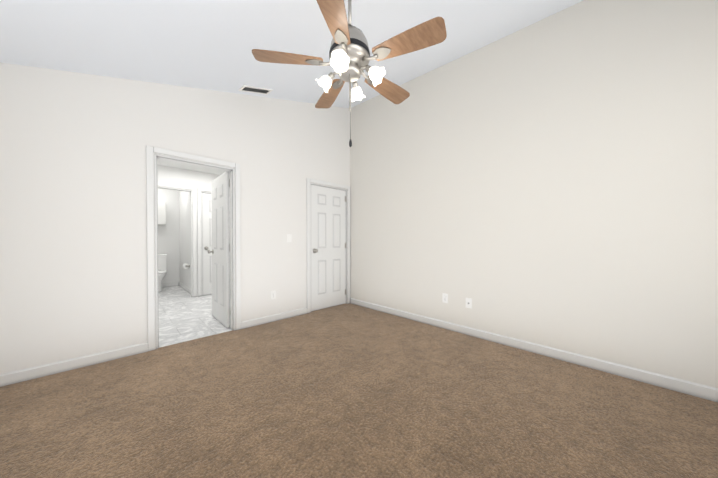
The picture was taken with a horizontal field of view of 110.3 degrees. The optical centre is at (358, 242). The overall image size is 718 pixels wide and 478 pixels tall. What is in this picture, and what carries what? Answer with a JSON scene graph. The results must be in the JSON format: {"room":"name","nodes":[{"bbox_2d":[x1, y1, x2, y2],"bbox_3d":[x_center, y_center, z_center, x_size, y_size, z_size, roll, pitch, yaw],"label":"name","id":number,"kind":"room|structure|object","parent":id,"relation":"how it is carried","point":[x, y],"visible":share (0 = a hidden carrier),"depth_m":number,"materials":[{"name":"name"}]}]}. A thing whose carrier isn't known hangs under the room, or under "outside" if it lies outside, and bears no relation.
{"room":"empty bedroom","nodes":[
{"label":"empty bedroom","id":0,"kind":"room"},
{"bbox_2d":[158,188,179,283],"bbox_3d":[-4.734,-0.182,5.713,1.260,2.460,0.120,-1,1,-44],"label":"wall","id":1,"kind":"structure","parent":0,"point":[168,238],"depth_m":5.91,"materials":[{"name":"white paint"}]},
{"bbox_2d":[158,201,165,224],"bbox_3d":[-4.604,-0.661,5.589,0.460,0.520,0.222,-1,1,-44],"label":"upper cabinet","id":2,"kind":"object","parent":1,"relation":"attached to","point":[161,213],"visible":0.17,"depth_m":5.63,"materials":[{"name":"white wood"}]},
{"bbox_2d":[162,282,178,287],"bbox_3d":[-4.687,1.003,5.677,0.960,0.092,0.014,-1,1,-44],"label":"baseboard","id":3,"kind":"structure","parent":1,"relation":"attached to","point":[174,283],"depth_m":5.90,"materials":[{"name":"white wood"}]},
{"bbox_2d":[0,62,349,373],"bbox_3d":[-1.517,-0.650,3.119,3.930,3.450,0.120,-1,1,-44],"label":"wall","id":4,"kind":"structure","parent":0,"point":[73,234],"depth_m":2.31,"materials":[{"name":"white paint"}]},
{"bbox_2d":[0,307,306,386],"bbox_3d":[-1.787,1.032,2.779,2.805,0.092,0.014,-1,1,-44],"label":"baseboard","id":5,"kind":"structure","parent":4,"relation":"attached to","point":[17,376],"depth_m":2.20,"materials":[{"name":"white wood"}]},
{"bbox_2d":[146,145,240,350],"bbox_3d":[-1.819,0.060,2.820,0.880,2.035,0.137,-1,1,-44],"label":"door frame","id":6,"kind":"structure","parent":4,"relation":"attached to","point":[151,151],"depth_m":2.57,"materials":[{"name":"white wood"}]},
{"bbox_2d":[208,171,230,327],"bbox_3d":[-1.869,0.091,3.378,0.167,1.945,0.730,-1,1,-44],"label":"bathroom door","id":7,"kind":"structure","parent":4,"relation":"in","point":[220,186],"depth_m":3.26,"materials":[{"name":"white wood"}]},
{"bbox_2d":[271,290,275,298],"bbox_3d":[-1.161,0.712,3.390,0.070,0.115,0.008,-1,1,-44],"label":"electrical outlet","id":8,"kind":"object","parent":4,"relation":"attached to","point":[273,294],"visible":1,"depth_m":3.39,"materials":[{"name":"white plastic"}]},
{"bbox_2d":[287,234,291,241],"bbox_3d":[-0.988,-0.060,3.549,0.070,0.115,0.011,-1,1,-44],"label":"light switch","id":9,"kind":"object","parent":4,"relation":"attached to","point":[289,237],"visible":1,"depth_m":3.55,"materials":[{"name":"white plastic"}]},
{"bbox_2d":[307,178,349,312],"bbox_3d":[-0.509,0.048,4.098,0.876,2.033,0.137,-1,1,-44],"label":"door frame","id":10,"kind":"structure","parent":4,"relation":"attached to","point":[309,180],"depth_m":3.81,"materials":[{"name":"white wood"}]},
{"bbox_2d":[311,184,346,310],"bbox_3d":[-0.490,0.084,4.085,0.730,1.945,0.167,-1,1,-44],"label":"entry door","id":11,"kind":"structure","parent":4,"relation":"in","point":[328,247],"depth_m":4.05,"materials":[{"name":"white wood"}]},
{"bbox_2d":[179,191,190,288],"bbox_3d":[-3.750,-0.180,5.520,0.120,2.460,1.530,-1,1,-44],"label":"wall","id":12,"kind":"structure","parent":0,"point":[184,224],"depth_m":5.57,"materials":[{"name":"white paint"}]},
{"bbox_2d":[179,282,190,293],"bbox_3d":[-3.798,1.005,5.486,0.014,0.092,1.530,-1,1,-44],"label":"baseboard","id":13,"kind":"structure","parent":12,"relation":"attached to","point":[184,287],"depth_m":5.48,"materials":[{"name":"white wood"}]},
{"bbox_2d":[182,263,189,268],"bbox_3d":[-3.612,0.493,5.221,0.110,0.110,0.184,-1,1,-44],"label":"toilet paper holder","id":14,"kind":"object","parent":12,"relation":"attached to","point":[186,265],"visible":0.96,"depth_m":5.19,"materials":[{"name":"silver metal"}]},
{"bbox_2d":[157,165,229,296],"bbox_3d":[-3.292,-0.173,4.815,2.070,2.460,0.120,-1,1,-44],"label":"wall","id":15,"kind":"structure","parent":0,"point":[179,176],"depth_m":4.76,"materials":[{"name":"white paint"}]},
{"bbox_2d":[158,183,196,296],"bbox_3d":[-3.501,-0.001,4.601,0.850,2.120,0.137,-1,1,-44],"label":"door frame","id":16,"kind":"structure","parent":15,"relation":"attached to","point":[194,238],"depth_m":4.82,"materials":[{"name":"white wood"}]},
{"bbox_2d":[197,188,229,296],"bbox_3d":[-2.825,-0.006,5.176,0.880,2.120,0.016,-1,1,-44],"label":"door frame","id":17,"kind":"structure","parent":15,"relation":"attached to","point":[199,190],"depth_m":4.88,"materials":[{"name":"white wood"}]},
{"bbox_2d":[202,193,229,294],"bbox_3d":[-2.849,0.030,5.206,0.730,2.030,0.167,-1,1,-44],"label":"closet door","id":18,"kind":"structure","parent":15,"relation":"in","point":[206,246],"depth_m":5.00,"materials":[{"name":"white wood"}]},
{"bbox_2d":[157,159,229,175],"bbox_3d":[-3.011,-1.421,4.600,2.190,0.080,4.100,-1,1,-44],"label":"ceiling","id":19,"kind":"structure","parent":0,"point":[188,166],"depth_m":4.61,"materials":[{"name":"white paint"}]},
{"bbox_2d":[0,0,582,107],"bbox_3d":[0.009,-1.718,1.544,3.930,1.443,4.490,-1,1,-44],"label":"ceiling","id":20,"kind":"structure","parent":0,"point":[207,44],"depth_m":2.02,"materials":[{"name":"white paint"}]},
{"bbox_2d":[238,85,272,94],"bbox_3d":[-1.245,-1.839,3.023,0.353,0.112,0.160,-1,1,-44],"label":"ceiling vent","id":21,"kind":"object","parent":20,"relation":"in","point":[253,89],"visible":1,"depth_m":3.01,"materials":[{"name":"white metal"}]},
{"bbox_2d":[252,0,446,146],"bbox_3d":[-0.029,-1.152,1.619,1.084,1.067,1.134,-1,1,-44],"label":"ceiling fan","id":22,"kind":"object","parent":20,"relation":"hanging from","point":[350,57],"visible":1,"depth_m":1.49,"materials":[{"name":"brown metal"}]},
{"bbox_2d":[0,303,717,477],"bbox_3d":[0.035,1.141,1.546,3.930,0.100,4.415,-1,1,-44],"label":"floor carpet","id":23,"kind":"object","parent":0,"point":[349,390],"visible":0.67,"depth_m":1.59,"materials":[{"name":"brown carpet"}]},
{"bbox_2d":[350,0,717,387],"bbox_3d":[1.415,-0.644,2.842,0.120,3.442,4.370,-1,1,-44],"label":"wall","id":24,"kind":"structure","parent":0,"point":[551,181],"depth_m":2.28,"materials":[{"name":"white paint"}]},
{"bbox_2d":[442,293,447,302],"bbox_3d":[1.072,0.695,3.115,0.008,0.115,0.070,-1,1,-44],"label":"electrical outlet","id":25,"kind":"object","parent":24,"relation":"attached to","point":[444,298],"visible":1,"depth_m":3.12,"materials":[{"name":"white plastic"}]},
{"bbox_2d":[466,298,471,308],"bbox_3d":[1.272,0.707,2.905,0.016,0.115,0.070,-1,1,-44],"label":"electrical outlet","id":26,"kind":"object","parent":24,"relation":"attached to","point":[468,302],"visible":1,"depth_m":2.90,"materials":[{"name":"white plastic"}]},
{"bbox_2d":[350,298,717,401],"bbox_3d":[1.325,1.031,2.855,0.014,0.092,4.250,-1,1,-44],"label":"baseboard","id":27,"kind":"structure","parent":24,"relation":"attached to","point":[710,393],"depth_m":2.24,"materials":[{"name":"white wood"}]},
{"label":"outside","id":28,"kind":"structure","parent":0,"visible":0},
{"bbox_2d":[158,286,230,344],"bbox_3d":[-2.985,1.109,4.599,2.190,0.100,4.175,-1,1,-44],"label":"floor","id":29,"kind":"structure","parent":28,"point":[183,314],"depth_m":3.61,"materials":[{"name":"white tile"}]},
{"bbox_2d":[158,254,166,291],"bbox_3d":[-4.427,0.664,5.421,0.470,0.775,0.722,-1,1,-44],"label":"toilet","id":30,"kind":"object","parent":29,"relation":"on","point":[162,270],"visible":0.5,"depth_m":5.60,"materials":[{"name":"white ceramic"}]},
{"bbox_2d":[158,329,231,347],"bbox_3d":[-1.816,1.085,2.827,0.724,0.026,0.055,-1,1,-44],"label":"threshold","id":31,"kind":"object","parent":29,"relation":"on","point":[185,340],"depth_m":2.79,"materials":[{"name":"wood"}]}
]}

